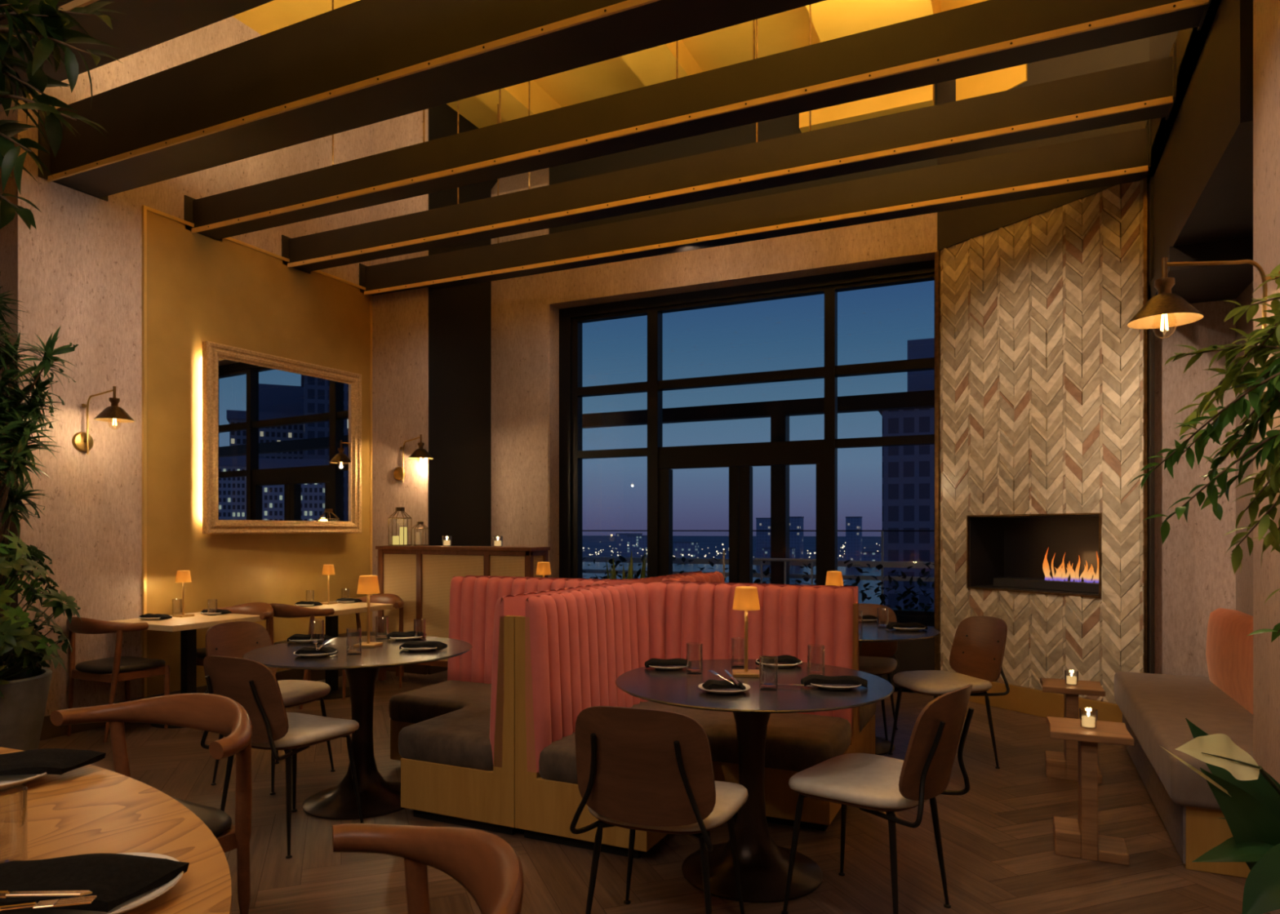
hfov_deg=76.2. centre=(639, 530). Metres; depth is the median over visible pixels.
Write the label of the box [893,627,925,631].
plate
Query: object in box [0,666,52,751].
planter pot
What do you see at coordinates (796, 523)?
tower block
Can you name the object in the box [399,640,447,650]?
napkin
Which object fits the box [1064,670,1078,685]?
votive candle
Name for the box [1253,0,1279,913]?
wall
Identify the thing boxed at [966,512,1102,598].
gas fireplace
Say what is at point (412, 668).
baseboard
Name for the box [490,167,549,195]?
trim
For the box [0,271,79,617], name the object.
plant
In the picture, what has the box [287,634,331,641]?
napkin
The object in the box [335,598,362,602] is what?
napkin
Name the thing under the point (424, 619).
water glass
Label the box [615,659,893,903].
round table
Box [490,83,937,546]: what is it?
wall
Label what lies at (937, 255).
trim
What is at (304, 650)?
napkin
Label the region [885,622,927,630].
napkin
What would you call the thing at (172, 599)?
water glass
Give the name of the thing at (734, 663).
water glass
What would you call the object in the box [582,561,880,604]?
river
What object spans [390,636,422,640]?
plate
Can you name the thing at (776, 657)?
water glass
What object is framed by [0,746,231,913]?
table
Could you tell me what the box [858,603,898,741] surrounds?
dining chair
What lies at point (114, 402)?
socket
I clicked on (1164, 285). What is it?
socket
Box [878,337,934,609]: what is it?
tower block
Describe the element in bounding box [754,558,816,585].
table
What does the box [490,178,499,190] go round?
wall
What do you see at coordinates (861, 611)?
water glass
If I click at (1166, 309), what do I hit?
wall sconce
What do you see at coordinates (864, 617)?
napkin
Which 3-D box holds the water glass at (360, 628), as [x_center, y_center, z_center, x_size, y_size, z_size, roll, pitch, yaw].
[-1.361,0.529,3.883,0.068,0.123,0.068,0,0,25]
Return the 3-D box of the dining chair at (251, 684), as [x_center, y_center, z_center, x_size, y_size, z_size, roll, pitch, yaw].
[-1.570,0.927,3.561,0.508,0.827,0.577,0,0,25]
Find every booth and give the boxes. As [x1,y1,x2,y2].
[388,576,608,835]
[465,571,702,586]
[515,582,855,858]
[660,571,875,754]
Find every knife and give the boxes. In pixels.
[0,890,92,898]
[316,640,328,651]
[724,670,739,685]
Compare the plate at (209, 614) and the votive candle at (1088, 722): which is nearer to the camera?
the votive candle at (1088, 722)
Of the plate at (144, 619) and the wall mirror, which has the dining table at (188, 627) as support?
the plate at (144, 619)
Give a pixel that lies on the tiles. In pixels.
(1042, 365)
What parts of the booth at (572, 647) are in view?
panel, panel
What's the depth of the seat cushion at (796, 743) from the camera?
3.70 m
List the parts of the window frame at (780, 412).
post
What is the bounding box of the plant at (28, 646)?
[0,528,80,698]
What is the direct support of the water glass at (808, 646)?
on the round table at (763, 865)
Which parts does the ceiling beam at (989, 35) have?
plate, hanging rod, hanging rod, hanging rod, hanging rod, hanging rod, plate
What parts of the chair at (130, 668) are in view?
leg, rail, leg, seat rail, seat, leg, leg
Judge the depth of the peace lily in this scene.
1.44 m
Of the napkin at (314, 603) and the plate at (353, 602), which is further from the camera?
the plate at (353, 602)
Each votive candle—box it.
[442,536,451,546]
[493,536,502,546]
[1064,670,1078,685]
[1079,707,1097,728]
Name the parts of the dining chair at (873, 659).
seat, backrest, leg, leg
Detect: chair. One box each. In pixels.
[49,693,252,913]
[66,617,169,742]
[196,602,274,666]
[200,655,364,858]
[204,621,335,795]
[266,603,346,709]
[332,823,524,913]
[337,593,404,688]
[569,706,748,913]
[781,684,973,913]
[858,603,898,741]
[888,616,1009,768]
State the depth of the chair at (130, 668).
5.26 m
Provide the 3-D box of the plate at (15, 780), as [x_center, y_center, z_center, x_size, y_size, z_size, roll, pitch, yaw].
[-1.514,0.575,1.893,0.286,0.030,0.286,0,0,25]
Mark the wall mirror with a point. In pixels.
(282, 437)
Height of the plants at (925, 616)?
1.113 m
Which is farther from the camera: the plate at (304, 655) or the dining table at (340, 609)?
the dining table at (340, 609)
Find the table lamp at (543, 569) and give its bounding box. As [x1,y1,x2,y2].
[535,562,551,577]
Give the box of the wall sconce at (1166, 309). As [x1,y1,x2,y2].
[1126,257,1279,362]
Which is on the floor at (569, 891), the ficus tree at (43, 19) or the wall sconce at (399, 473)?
the ficus tree at (43, 19)
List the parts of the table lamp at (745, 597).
stem, lamp shade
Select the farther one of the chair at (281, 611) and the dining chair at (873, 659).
the chair at (281, 611)
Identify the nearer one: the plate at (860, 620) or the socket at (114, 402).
the socket at (114, 402)
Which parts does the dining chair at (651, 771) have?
leg, leg, backrest, seat, leg, leg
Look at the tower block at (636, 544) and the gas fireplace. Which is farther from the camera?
the tower block at (636, 544)
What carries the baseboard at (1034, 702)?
attached to the wall at (984, 589)
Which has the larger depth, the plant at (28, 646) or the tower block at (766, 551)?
the tower block at (766, 551)
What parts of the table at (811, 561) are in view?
post, post, handrail, post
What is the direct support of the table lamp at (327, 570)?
on the dining table at (340, 609)
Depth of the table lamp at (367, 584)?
4.12 m
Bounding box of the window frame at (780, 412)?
[582,390,934,584]
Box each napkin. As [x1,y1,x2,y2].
[0,748,106,775]
[0,853,189,912]
[138,613,172,619]
[200,608,231,614]
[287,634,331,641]
[294,601,322,605]
[294,647,337,656]
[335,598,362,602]
[386,631,426,639]
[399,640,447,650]
[644,658,691,668]
[702,679,746,692]
[755,655,801,666]
[800,675,867,688]
[858,615,879,621]
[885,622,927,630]
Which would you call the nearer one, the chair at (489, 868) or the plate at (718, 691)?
the chair at (489, 868)
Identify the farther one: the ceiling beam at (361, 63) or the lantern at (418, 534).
the lantern at (418, 534)
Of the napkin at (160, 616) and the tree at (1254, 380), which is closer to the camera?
the tree at (1254, 380)
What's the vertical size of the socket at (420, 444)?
0.145 m
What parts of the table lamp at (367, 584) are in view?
stem, lamp shade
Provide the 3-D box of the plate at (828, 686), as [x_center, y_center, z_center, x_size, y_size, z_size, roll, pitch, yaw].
[0.731,0.580,3.062,0.200,0.021,0.200,0,0,25]
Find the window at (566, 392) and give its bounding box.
[548,259,934,687]
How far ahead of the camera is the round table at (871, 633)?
4.89 m
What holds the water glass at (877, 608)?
on the round table at (871, 633)
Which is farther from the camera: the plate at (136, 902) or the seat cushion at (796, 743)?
the seat cushion at (796, 743)
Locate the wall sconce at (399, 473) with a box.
[393,434,433,482]
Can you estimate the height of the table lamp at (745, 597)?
0.360 m
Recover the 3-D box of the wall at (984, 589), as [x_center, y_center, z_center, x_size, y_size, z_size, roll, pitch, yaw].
[3.070,-0.470,6.077,0.500,3.620,1.646,0,0,-30]
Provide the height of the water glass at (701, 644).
0.123 m
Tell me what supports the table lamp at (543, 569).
on the round table
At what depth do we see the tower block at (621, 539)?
1102.36 m
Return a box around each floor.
[38,670,1271,913]
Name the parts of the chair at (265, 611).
seat rail, seat, rail, leg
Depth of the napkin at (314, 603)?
6.63 m
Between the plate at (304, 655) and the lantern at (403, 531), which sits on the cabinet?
the lantern at (403, 531)
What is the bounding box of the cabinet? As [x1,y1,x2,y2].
[375,546,550,680]
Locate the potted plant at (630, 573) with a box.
[604,550,647,579]
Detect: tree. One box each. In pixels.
[0,0,127,229]
[1126,264,1279,642]
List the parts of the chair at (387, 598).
leg, seat, rail, leg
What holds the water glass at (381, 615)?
on the round table at (379, 797)
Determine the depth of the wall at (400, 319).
7.73 m
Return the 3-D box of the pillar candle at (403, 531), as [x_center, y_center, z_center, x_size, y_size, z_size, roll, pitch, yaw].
[-2.131,0.052,7.348,0.064,0.163,0.064,0,0,25]
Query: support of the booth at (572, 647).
on the floor at (569, 891)
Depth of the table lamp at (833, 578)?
5.04 m
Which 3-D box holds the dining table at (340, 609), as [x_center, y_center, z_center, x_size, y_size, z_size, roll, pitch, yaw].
[-2.523,0.980,6.681,0.660,0.720,0.710,0,0,25]
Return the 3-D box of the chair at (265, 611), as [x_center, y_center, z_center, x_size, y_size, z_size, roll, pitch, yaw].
[-2.996,0.946,6.019,0.670,0.791,0.503,0,0,25]
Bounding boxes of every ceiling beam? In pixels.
[0,0,273,104]
[38,0,825,201]
[184,0,1211,242]
[281,4,1176,274]
[359,104,1151,295]
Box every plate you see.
[0,772,46,791]
[0,853,183,913]
[138,617,159,620]
[200,612,221,615]
[289,639,321,643]
[293,650,337,657]
[295,604,315,607]
[336,600,354,603]
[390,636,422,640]
[401,647,436,652]
[648,665,688,671]
[697,683,750,694]
[755,659,802,668]
[810,683,861,690]
[858,619,876,622]
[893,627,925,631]
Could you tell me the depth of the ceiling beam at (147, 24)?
3.65 m
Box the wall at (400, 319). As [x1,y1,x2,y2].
[370,108,428,632]
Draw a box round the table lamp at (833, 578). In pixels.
[825,571,843,586]
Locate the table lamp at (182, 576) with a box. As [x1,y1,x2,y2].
[172,570,194,617]
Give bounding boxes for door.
[658,439,824,585]
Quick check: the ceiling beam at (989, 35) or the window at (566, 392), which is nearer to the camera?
the ceiling beam at (989, 35)
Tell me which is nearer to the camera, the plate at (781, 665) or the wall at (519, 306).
the plate at (781, 665)
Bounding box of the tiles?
[940,178,1143,703]
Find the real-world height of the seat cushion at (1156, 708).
0.200 m
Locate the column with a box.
[428,103,490,546]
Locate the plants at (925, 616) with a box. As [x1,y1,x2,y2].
[582,554,934,626]
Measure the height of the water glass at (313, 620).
0.123 m
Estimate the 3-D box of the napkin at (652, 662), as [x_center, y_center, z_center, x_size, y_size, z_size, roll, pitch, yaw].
[0.123,0.566,3.482,0.204,0.037,0.095,0,0,-3]
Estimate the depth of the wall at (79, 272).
5.91 m
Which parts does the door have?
handle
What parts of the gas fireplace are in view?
burner, panel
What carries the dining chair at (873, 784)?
on the floor at (569, 891)
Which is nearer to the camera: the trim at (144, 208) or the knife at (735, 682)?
the knife at (735, 682)
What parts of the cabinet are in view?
post, post, cane panel, post, rail, cane panel, rail, post, cane panel, post, rail, cane panel, post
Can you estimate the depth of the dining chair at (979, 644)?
4.78 m
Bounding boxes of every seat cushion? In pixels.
[388,680,493,770]
[538,701,851,784]
[1114,671,1253,810]
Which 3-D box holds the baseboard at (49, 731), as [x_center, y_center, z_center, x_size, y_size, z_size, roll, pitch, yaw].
[-3.231,1.265,6.481,0.025,0.150,3.060,0,0,25]
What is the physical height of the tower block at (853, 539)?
45.000 m
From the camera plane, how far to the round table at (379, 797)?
3.96 m
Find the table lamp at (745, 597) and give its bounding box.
[732,586,759,677]
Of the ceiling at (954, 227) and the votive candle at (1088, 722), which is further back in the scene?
the ceiling at (954, 227)
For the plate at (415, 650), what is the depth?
3.95 m
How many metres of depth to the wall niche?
5.15 m
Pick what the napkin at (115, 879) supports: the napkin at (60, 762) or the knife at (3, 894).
the knife at (3, 894)
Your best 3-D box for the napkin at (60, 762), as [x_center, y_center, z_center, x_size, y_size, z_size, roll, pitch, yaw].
[-1.474,0.549,1.937,0.318,0.037,0.142,0,0,-11]
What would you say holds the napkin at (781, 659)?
on the plate at (781, 665)
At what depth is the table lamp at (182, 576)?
5.82 m
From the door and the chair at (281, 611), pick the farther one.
the door
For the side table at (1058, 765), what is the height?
0.500 m
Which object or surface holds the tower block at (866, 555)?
on the ground
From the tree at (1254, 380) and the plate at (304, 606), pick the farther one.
the plate at (304, 606)
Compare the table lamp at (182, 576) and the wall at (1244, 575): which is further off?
the table lamp at (182, 576)
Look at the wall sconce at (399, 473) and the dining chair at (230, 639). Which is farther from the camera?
the wall sconce at (399, 473)
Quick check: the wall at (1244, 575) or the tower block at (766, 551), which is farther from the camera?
the tower block at (766, 551)
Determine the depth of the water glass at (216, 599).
5.91 m
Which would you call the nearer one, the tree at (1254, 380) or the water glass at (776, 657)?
the tree at (1254, 380)
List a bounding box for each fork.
[0,895,96,911]
[707,670,734,684]
[777,684,825,687]
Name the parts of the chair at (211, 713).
leg, rail, seat, seat rail, leg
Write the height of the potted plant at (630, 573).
1.186 m
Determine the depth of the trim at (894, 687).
6.80 m
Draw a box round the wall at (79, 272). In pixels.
[0,16,370,715]
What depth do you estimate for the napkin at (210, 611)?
5.97 m
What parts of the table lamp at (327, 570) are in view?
stem, lamp shade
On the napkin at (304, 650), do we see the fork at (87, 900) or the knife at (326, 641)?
the knife at (326, 641)
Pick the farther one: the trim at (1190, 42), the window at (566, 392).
the window at (566, 392)
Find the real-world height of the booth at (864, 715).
1.052 m
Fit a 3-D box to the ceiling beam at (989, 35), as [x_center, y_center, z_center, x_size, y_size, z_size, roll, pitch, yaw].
[-0.439,-3.167,4.907,6.415,1.846,0.315,0,0,25]
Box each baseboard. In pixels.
[40,669,342,740]
[386,664,447,675]
[968,681,1122,723]
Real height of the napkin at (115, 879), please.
0.040 m
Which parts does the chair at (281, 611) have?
leg, seat, rail, leg, leg, leg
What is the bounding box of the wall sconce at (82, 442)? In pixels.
[71,386,134,454]
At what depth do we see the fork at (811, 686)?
3.05 m
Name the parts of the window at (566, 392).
frame, panel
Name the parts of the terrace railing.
rail, handrail, post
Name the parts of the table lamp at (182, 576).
stem, lamp shade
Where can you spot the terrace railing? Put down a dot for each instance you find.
(588, 559)
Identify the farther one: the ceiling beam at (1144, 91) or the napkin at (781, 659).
the ceiling beam at (1144, 91)
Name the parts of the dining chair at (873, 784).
leg, leg, seat, leg, backrest, leg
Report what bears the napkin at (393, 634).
on the plate at (409, 638)
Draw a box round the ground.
[582,535,880,560]
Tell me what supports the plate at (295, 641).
on the round table at (379, 797)
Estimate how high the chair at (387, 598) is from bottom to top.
0.791 m
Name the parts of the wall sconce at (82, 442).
wall plate, arm, lamp shade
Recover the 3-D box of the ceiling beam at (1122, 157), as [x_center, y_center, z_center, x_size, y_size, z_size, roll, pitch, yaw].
[0.311,-3.167,6.523,6.415,1.846,0.305,0,0,25]
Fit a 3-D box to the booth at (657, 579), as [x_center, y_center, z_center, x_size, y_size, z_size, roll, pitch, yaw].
[-0.329,0.814,5.491,1.242,1.052,1.242,0,0,25]
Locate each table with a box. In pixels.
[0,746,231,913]
[109,612,263,728]
[242,635,472,820]
[296,601,393,699]
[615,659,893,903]
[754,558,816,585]
[858,620,940,755]
[1040,677,1105,783]
[1046,716,1133,866]
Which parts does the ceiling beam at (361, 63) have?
plate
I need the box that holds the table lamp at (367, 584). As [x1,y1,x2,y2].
[353,575,382,648]
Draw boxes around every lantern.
[388,507,411,546]
[411,521,429,546]
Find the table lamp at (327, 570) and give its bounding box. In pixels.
[320,564,337,604]
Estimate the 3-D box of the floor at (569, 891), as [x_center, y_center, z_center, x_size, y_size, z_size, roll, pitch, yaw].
[-1.002,1.340,2.455,11.083,0.001,10.989,0,0,25]
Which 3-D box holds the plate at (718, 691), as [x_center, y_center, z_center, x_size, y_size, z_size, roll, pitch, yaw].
[0.308,0.580,2.982,0.191,0.020,0.191,0,0,25]
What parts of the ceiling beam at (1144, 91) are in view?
plate, hanging rod, hanging rod, hanging rod, hanging rod, plate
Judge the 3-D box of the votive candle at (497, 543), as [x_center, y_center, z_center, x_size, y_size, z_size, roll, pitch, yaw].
[-1.195,0.094,6.859,0.082,0.091,0.082,0,0,25]
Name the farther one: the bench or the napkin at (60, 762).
the bench
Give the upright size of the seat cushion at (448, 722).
0.141 m
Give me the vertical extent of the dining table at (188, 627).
0.720 m
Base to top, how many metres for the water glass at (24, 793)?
0.147 m
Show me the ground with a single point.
(594, 543)
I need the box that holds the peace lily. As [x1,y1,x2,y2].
[1161,718,1279,913]
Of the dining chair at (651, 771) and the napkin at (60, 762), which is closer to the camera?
the napkin at (60, 762)
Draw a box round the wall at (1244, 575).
[1235,281,1253,616]
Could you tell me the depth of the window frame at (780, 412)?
9.41 m
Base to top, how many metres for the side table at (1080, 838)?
0.520 m
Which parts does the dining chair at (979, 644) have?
leg, seat, backrest, leg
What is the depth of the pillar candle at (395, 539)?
7.32 m
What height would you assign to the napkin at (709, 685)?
0.037 m
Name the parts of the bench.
panel, backrest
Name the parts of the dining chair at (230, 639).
leg, backrest, leg, seat, leg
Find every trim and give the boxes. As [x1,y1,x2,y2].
[142,204,372,697]
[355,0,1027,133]
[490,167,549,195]
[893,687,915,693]
[934,177,1148,673]
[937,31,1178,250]
[1146,0,1221,182]
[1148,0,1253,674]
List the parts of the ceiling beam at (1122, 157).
plate, hanging rod, plate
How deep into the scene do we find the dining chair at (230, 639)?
4.50 m
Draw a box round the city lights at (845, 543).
[582,542,878,558]
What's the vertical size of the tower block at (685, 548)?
18.000 m
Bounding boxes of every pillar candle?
[392,536,399,544]
[400,527,407,544]
[416,532,421,545]
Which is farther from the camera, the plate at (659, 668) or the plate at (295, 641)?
the plate at (295, 641)
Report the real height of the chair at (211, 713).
0.791 m
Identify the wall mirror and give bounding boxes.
[202,341,361,533]
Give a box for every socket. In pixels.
[109,386,119,406]
[417,434,424,448]
[1154,257,1174,294]
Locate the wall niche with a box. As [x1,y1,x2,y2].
[1154,299,1235,677]
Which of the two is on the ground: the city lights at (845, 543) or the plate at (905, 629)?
the city lights at (845, 543)
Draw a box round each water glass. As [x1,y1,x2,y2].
[0,785,27,863]
[172,599,182,615]
[207,599,217,616]
[310,619,324,644]
[346,627,361,655]
[375,615,388,639]
[413,618,425,640]
[686,642,702,675]
[730,637,744,668]
[759,654,777,691]
[807,644,824,675]
[858,611,862,635]
[877,608,888,628]
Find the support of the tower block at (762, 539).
on the ground
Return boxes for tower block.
[616,533,642,553]
[626,535,647,556]
[673,542,698,558]
[755,517,770,558]
[761,547,795,558]
[789,516,804,558]
[845,516,862,560]
[861,551,880,560]
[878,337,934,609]
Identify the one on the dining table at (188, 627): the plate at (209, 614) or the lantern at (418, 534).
the plate at (209, 614)
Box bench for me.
[1114,608,1253,878]
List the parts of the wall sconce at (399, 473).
wall plate, arm, lamp shade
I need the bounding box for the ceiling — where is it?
[232,0,977,128]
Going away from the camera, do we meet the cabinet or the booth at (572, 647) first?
the booth at (572, 647)
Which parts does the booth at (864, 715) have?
panel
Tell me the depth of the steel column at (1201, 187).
4.09 m
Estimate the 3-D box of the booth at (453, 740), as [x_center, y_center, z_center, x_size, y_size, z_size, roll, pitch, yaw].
[-0.853,0.814,4.360,1.242,1.052,1.242,0,0,25]
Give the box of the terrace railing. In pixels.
[582,530,934,605]
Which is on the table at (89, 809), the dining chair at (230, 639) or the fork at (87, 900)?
the fork at (87, 900)
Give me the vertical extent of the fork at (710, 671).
0.026 m
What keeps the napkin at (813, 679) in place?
on the plate at (828, 686)
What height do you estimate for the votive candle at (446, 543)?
0.091 m
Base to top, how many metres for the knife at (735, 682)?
0.026 m
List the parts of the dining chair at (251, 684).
leg, backrest, leg, leg, seat, leg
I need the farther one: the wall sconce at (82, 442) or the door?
the door

